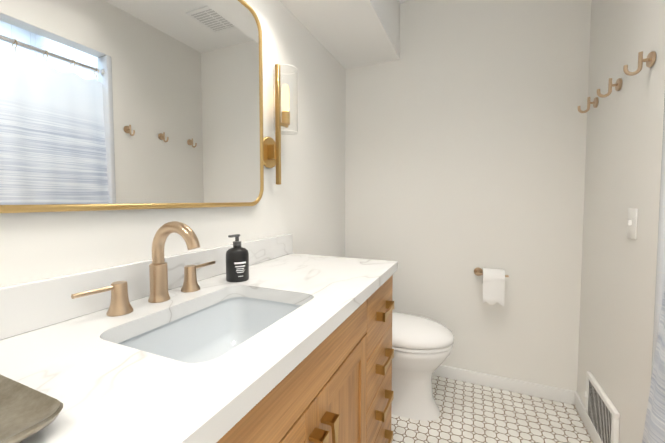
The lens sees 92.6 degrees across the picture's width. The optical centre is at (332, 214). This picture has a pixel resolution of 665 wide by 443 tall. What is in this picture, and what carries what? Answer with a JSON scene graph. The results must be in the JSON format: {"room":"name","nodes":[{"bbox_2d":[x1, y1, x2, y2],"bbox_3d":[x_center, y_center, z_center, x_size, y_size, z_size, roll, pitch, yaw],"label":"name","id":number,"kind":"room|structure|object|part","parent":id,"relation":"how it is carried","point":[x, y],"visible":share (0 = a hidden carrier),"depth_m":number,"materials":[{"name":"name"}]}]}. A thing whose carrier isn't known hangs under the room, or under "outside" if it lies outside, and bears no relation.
{"room":"bathroom","nodes":[
{"label":"bathroom","id":0,"kind":"room"},
{"bbox_2d":[0,0,345,286],"bbox_3d":[-0.602,-0.107,0.863,0.100,2.475,3.454,1,3,24],"label":"wall","id":1,"kind":"structure","parent":0,"point":[303,203],"depth_m":1.45,"materials":[{"name":"white paint"}]},
{"bbox_2d":[0,0,263,212],"bbox_3d":[-0.553,-0.412,0.796,0.027,0.799,1.237,1,3,24],"label":"mirror","id":2,"kind":"object","parent":1,"relation":"attached to","point":[127,104],"visible":0.96,"depth_m":0.83,"materials":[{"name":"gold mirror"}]},
{"bbox_2d":[0,234,292,339],"bbox_3d":[-0.537,0.180,0.870,0.019,0.100,1.635,1,3,24],"label":"backsplash","id":3,"kind":"structure","parent":1,"relation":"attached to","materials":[{"name":"stone"}]},
{"bbox_2d":[263,64,297,184],"bbox_3d":[-0.232,-0.402,1.435,0.112,0.530,0.190,1,3,24],"label":"sconce","id":4,"kind":"object","parent":1,"relation":"attached to","point":[272,152],"visible":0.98,"depth_m":1.41,"materials":[{"name":"gold metal"}]},
{"bbox_3d":[-0.242,-0.398,1.412,0.018,0.525,0.018,1,3,24],"label":"rod","id":5,"kind":"part","parent":4,"relation":"part of","materials":[{"name":"gold metal"}]},
{"bbox_2d":[281,111,289,124],"bbox_3d":[-0.216,-0.446,1.469,0.039,0.056,0.039,1,3,24],"label":"socket","id":6,"kind":"object","parent":4,"relation":"attached to","point":[284,113],"depth_m":1.45,"materials":[{"name":"gold metal"}]},
{"bbox_3d":[-0.216,-0.523,1.465,0.110,0.289,0.110,1,3,24],"label":"glass","id":7,"kind":"part","parent":4,"relation":"part of","materials":[{"name":"clear glass"}]},
{"bbox_3d":[-0.216,-0.537,1.464,0.032,0.126,0.032,1,3,24],"label":"bulb","id":8,"kind":"part","parent":4,"relation":"part of","materials":[{"name":"white glass"}]},
{"bbox_2d":[280,0,399,68],"bbox_3d":[-0.377,-1.158,0.715,0.390,0.362,3.254,1,3,24],"label":"ceiling","id":9,"kind":"structure","parent":0,"point":[347,34],"depth_m":1.78,"materials":[{"name":"white paint"}]},
{"bbox_2d":[399,0,413,3],"bbox_3d":[0.490,-1.346,0.327,2.483,0.050,3.454,1,3,24],"label":"ceiling","id":10,"kind":"structure","parent":0,"point":[402,1],"depth_m":2.09,"materials":[{"name":"white paint"}]},
{"bbox_2d":[345,0,591,391],"bbox_3d":[0.766,-0.165,2.094,1.623,2.475,0.100,1,3,24],"label":"wall","id":11,"kind":"structure","parent":0,"point":[465,136],"depth_m":1.97,"materials":[{"name":"white paint"}]},
{"bbox_2d":[474,267,508,305],"bbox_3d":[0.954,0.427,1.918,0.187,0.207,0.119,1,3,24],"label":"toilet paper holder","id":12,"kind":"object","parent":11,"relation":"attached to","point":[493,286],"visible":1,"depth_m":1.87,"materials":[{"name":"white paper"}]},
{"bbox_2d":[433,365,575,404],"bbox_3d":[0.744,1.035,2.098,1.423,0.078,0.013,1,3,24],"label":"baseboard","id":13,"kind":"structure","parent":11,"relation":"attached to","point":[525,388],"depth_m":1.95,"materials":[{"name":"white paint"}]},
{"bbox_2d":[391,375,593,442],"bbox_3d":[0.490,1.177,0.446,2.483,0.050,3.454,1,3,24],"label":"floor","id":14,"kind":"structure","parent":0,"point":[472,413],"depth_m":1.69,"materials":[{"name":"white tile"}]},
{"bbox_2d":[0,234,397,442],"bbox_3d":[-0.286,0.635,0.782,0.568,1.000,1.635,1,3,24],"label":"bathroom vanity","id":15,"kind":"object","parent":14,"relation":"on","point":[283,343],"visible":0.96,"depth_m":0.70,"materials":[{"name":"brown"}]},
{"bbox_2d":[0,374,62,442],"bbox_3d":[-0.536,0.242,0.310,0.375,0.029,0.305,1,3,24],"label":"tray","id":16,"kind":"object","parent":15,"relation":"on","point":[26,411],"visible":1,"depth_m":0.38,"materials":[{"name":"stone"}]},
{"bbox_2d":[71,221,214,315],"bbox_3d":[-0.416,0.124,0.834,0.176,0.215,0.406,1,3,24],"label":"faucet","id":17,"kind":"object","parent":15,"relation":"on","point":[120,304],"visible":1,"depth_m":0.84,"materials":[{"name":"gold metal"}]},
{"bbox_3d":[-0.533,0.172,0.712,0.010,0.012,0.086,1,3,24],"label":"handle lever","id":18,"kind":"part","parent":17,"relation":"part of","materials":[{"name":"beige metal"}]},
{"bbox_3d":[-0.511,0.199,0.764,0.054,0.073,0.054,1,3,24],"label":"handle","id":19,"kind":"part","parent":17,"relation":"part of","materials":[{"name":"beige metal"}]},
{"bbox_3d":[-0.469,0.180,0.860,0.053,0.101,0.053,1,3,24],"label":"spout","id":20,"kind":"part","parent":17,"relation":"part of","materials":[{"name":"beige metal"}]},
{"bbox_3d":[-0.427,0.189,0.956,0.054,0.073,0.054,1,3,24],"label":"handle","id":21,"kind":"part","parent":17,"relation":"part of","materials":[{"name":"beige metal"}]},
{"bbox_3d":[-0.406,0.159,1.005,0.010,0.012,0.086,1,3,24],"label":"handle lever","id":22,"kind":"part","parent":17,"relation":"part of","materials":[{"name":"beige metal"}]},
{"bbox_2d":[117,297,301,362],"bbox_3d":[-0.261,0.347,0.777,0.360,0.146,0.490,1,3,24],"label":"sink","id":23,"kind":"object","parent":15,"relation":"in","point":[207,331],"depth_m":0.92,"materials":[{"name":"white ceramic"}]},
{"bbox_2d":[226,234,248,281],"bbox_3d":[-0.322,0.143,1.078,0.075,0.154,0.075,1,3,24],"label":"soap dispenser","id":24,"kind":"object","parent":15,"relation":"on","point":[237,262],"visible":1,"depth_m":1.05,"materials":[{"name":"black plastic"}]},
{"bbox_3d":[-0.117,0.452,0.561,0.020,0.058,0.252,1,3,24],"label":"door rail","id":25,"kind":"part","parent":15,"relation":"part of","materials":[{"name":"brown wood"}]},
{"bbox_3d":[-0.029,0.559,0.698,0.034,0.160,0.034,1,3,24],"label":"pull door","id":26,"kind":"part","parent":15,"relation":"part of","materials":[{"name":"gold metal"}]},
{"bbox_3d":[-0.005,0.556,0.753,0.034,0.160,0.034,1,3,24],"label":"pull door","id":27,"kind":"part","parent":15,"relation":"part of","materials":[{"name":"gold metal"}]},
{"bbox_3d":[0.032,0.436,0.901,0.020,0.058,0.252,1,3,24],"label":"door rail","id":28,"kind":"part","parent":15,"relation":"part of","materials":[{"name":"brown wood"}]},
{"bbox_3d":[0.029,0.715,0.915,0.010,0.500,0.252,1,3,24],"label":"door panel","id":29,"kind":"part","parent":15,"relation":"part of","materials":[{"name":"brown wood"}]},
{"bbox_3d":[0.181,0.378,1.239,0.020,0.217,0.369,1,3,24],"label":"drawer","id":30,"kind":"part","parent":15,"relation":"part of","materials":[{"name":"brown wood"}]},
{"bbox_3d":[0.181,0.577,1.249,0.020,0.175,0.369,1,3,24],"label":"drawer","id":31,"kind":"part","parent":15,"relation":"part of","materials":[{"name":"brown wood"}]},
{"bbox_3d":[0.181,0.753,1.257,0.020,0.172,0.369,1,3,24],"label":"drawer","id":32,"kind":"part","parent":15,"relation":"part of","materials":[{"name":"brown wood"}]},
{"bbox_3d":[0.181,0.924,1.265,0.020,0.164,0.369,1,3,24],"label":"drawer","id":33,"kind":"part","parent":15,"relation":"part of","materials":[{"name":"brown wood"}]},
{"bbox_3d":[0.206,0.369,1.228,0.034,0.034,0.150,1,3,24],"label":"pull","id":34,"kind":"part","parent":15,"relation":"part of","materials":[{"name":"gold metal"}]},
{"bbox_3d":[0.206,0.568,1.237,0.034,0.034,0.150,1,3,24],"label":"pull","id":35,"kind":"part","parent":15,"relation":"part of","materials":[{"name":"gold metal"}]},
{"bbox_3d":[0.206,0.744,1.246,0.034,0.034,0.150,1,3,24],"label":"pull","id":36,"kind":"part","parent":15,"relation":"part of","materials":[{"name":"gold metal"}]},
{"bbox_3d":[0.206,0.915,1.254,0.034,0.034,0.150,1,3,24],"label":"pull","id":37,"kind":"part","parent":15,"relation":"part of","materials":[{"name":"gold metal"}]},
{"bbox_3d":[0.020,0.669,1.528,0.534,0.862,0.004,1,3,24],"label":"panel","id":38,"kind":"part","parent":15,"relation":"part of","materials":[{"name":"brown wood"}]},
{"bbox_2d":[391,312,453,420],"bbox_3d":[0.296,0.696,1.849,0.769,0.778,0.424,1,3,24],"label":"toilet","id":39,"kind":"object","parent":14,"relation":"on","point":[422,347],"visible":0.35,"depth_m":1.69,"materials":[{"name":"white ceramic"}]},
{"bbox_3d":[0.390,0.889,1.817,0.552,0.395,0.370,1,3,24],"label":"bowl","id":40,"kind":"part","parent":39,"relation":"part of","materials":[{"name":"white ceramic"}]},
{"bbox_3d":[0.391,0.681,1.807,0.556,0.019,0.378,1,3,24],"label":"seat","id":41,"kind":"part","parent":39,"relation":"part of","materials":[{"name":"white plastic"}]},
{"bbox_3d":[0.393,0.628,1.804,0.559,0.082,0.382,1,3,24],"label":"lid","id":42,"kind":"part","parent":39,"relation":"part of","materials":[{"name":"white ceramic"}]},
{"bbox_2d":[577,0,664,442],"bbox_3d":[1.305,-0.133,1.425,0.100,2.475,0.897,1,3,24],"label":"wall","id":43,"kind":"structure","parent":0,"point":[624,137],"depth_m":1.31,"materials":[{"name":"white paint"}]},
{"bbox_2d":[574,392,598,442],"bbox_3d":[1.237,1.065,1.467,0.013,0.078,0.777,1,3,24],"label":"baseboard","id":44,"kind":"structure","parent":43,"relation":"attached to","point":[579,405],"depth_m":1.68,"materials":[{"name":"white paint"}]},
{"bbox_2d":[578,97,598,112],"bbox_3d":[1.302,-0.561,1.627,0.079,0.078,0.051,1,3,24],"label":"hook","id":45,"kind":"object","parent":43,"relation":"attached to","point":[595,102],"visible":1,"depth_m":1.62,"materials":[{"name":"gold metal"}]},
{"bbox_3d":[1.335,-0.569,1.613,0.008,0.051,0.051,1,3,24],"label":"plate","id":46,"kind":"part","parent":45,"relation":"part of","materials":[{"name":"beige metal"}]},
{"bbox_2d":[584,371,619,442],"bbox_3d":[1.232,0.923,1.468,0.026,0.236,0.350,1,3,24],"label":"air vent","id":47,"kind":"object","parent":43,"relation":"in","point":[602,415],"visible":1,"depth_m":1.45,"materials":[{"name":"white plastic"}]},
{"bbox_3d":[1.300,0.916,1.614,0.018,0.184,0.026,1,3,24],"label":"frame","id":48,"kind":"part","parent":47,"relation":"part of","materials":[{"name":"white plastic"}]},
{"bbox_3d":[1.235,1.028,1.471,0.018,0.026,0.350,1,3,24],"label":"frame","id":49,"kind":"part","parent":47,"relation":"part of","materials":[{"name":"white plastic"}]},
{"bbox_3d":[1.235,0.819,1.461,0.018,0.026,0.350,1,3,24],"label":"frame","id":50,"kind":"part","parent":47,"relation":"part of","materials":[{"name":"white plastic"}]},
{"bbox_3d":[1.171,0.930,1.318,0.018,0.184,0.026,1,3,24],"label":"frame","id":51,"kind":"part","parent":47,"relation":"part of","materials":[{"name":"white plastic"}]},
{"bbox_2d":[597,78,621,97],"bbox_3d":[1.193,-0.549,1.376,0.079,0.078,0.051,1,3,24],"label":"hook","id":52,"kind":"object","parent":43,"relation":"attached to","point":[618,85],"visible":1,"depth_m":1.37,"materials":[{"name":"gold metal"}]},
{"bbox_3d":[1.225,-0.557,1.362,0.008,0.051,0.051,1,3,24],"label":"plate","id":53,"kind":"part","parent":52,"relation":"part of","materials":[{"name":"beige metal"}]},
{"bbox_2d":[627,208,637,238],"bbox_3d":[1.152,0.034,1.229,0.016,0.116,0.072,1,3,24],"label":"switch plate","id":54,"kind":"object","parent":43,"relation":"attached to","point":[632,223],"visible":1,"depth_m":1.22,"materials":[{"name":"white plastic"}]},
{"bbox_2d":[623,51,655,75],"bbox_3d":[1.086,-0.537,1.132,0.079,0.078,0.051,1,3,24],"label":"hook","id":55,"kind":"object","parent":43,"relation":"attached to","point":[650,60],"visible":1,"depth_m":1.12,"materials":[{"name":"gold metal"}]},
{"bbox_3d":[1.118,-0.546,1.117,0.008,0.051,0.051,1,3,24],"label":"plate","id":56,"kind":"part","parent":55,"relation":"part of","materials":[{"name":"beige metal"}]},
{"bbox_2d":[651,98,664,377],"bbox_3d":[1.125,0.058,1.027,0.104,2.130,0.032,1,3,24],"label":"door frame","id":57,"kind":"structure","parent":43,"relation":"attached to","point":[660,278],"depth_m":1.04,"materials":[{"name":"paint"}]},
{"bbox_3d":[0.971,-0.860,0.624,0.048,0.073,0.686,1,3,24],"label":"curtain rings","id":58,"kind":"object","parent":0,"visible":0},
{"bbox_2d":[642,286,664,442],"bbox_3d":[0.915,0.141,0.697,0.135,1.925,0.747,1,3,24],"label":"shower curtain","id":59,"kind":"object","parent":58,"relation":"hanging from","point":[654,429],"visible":1,"depth_m":1.00,"materials":[{"name":"fabric"}]}
]}

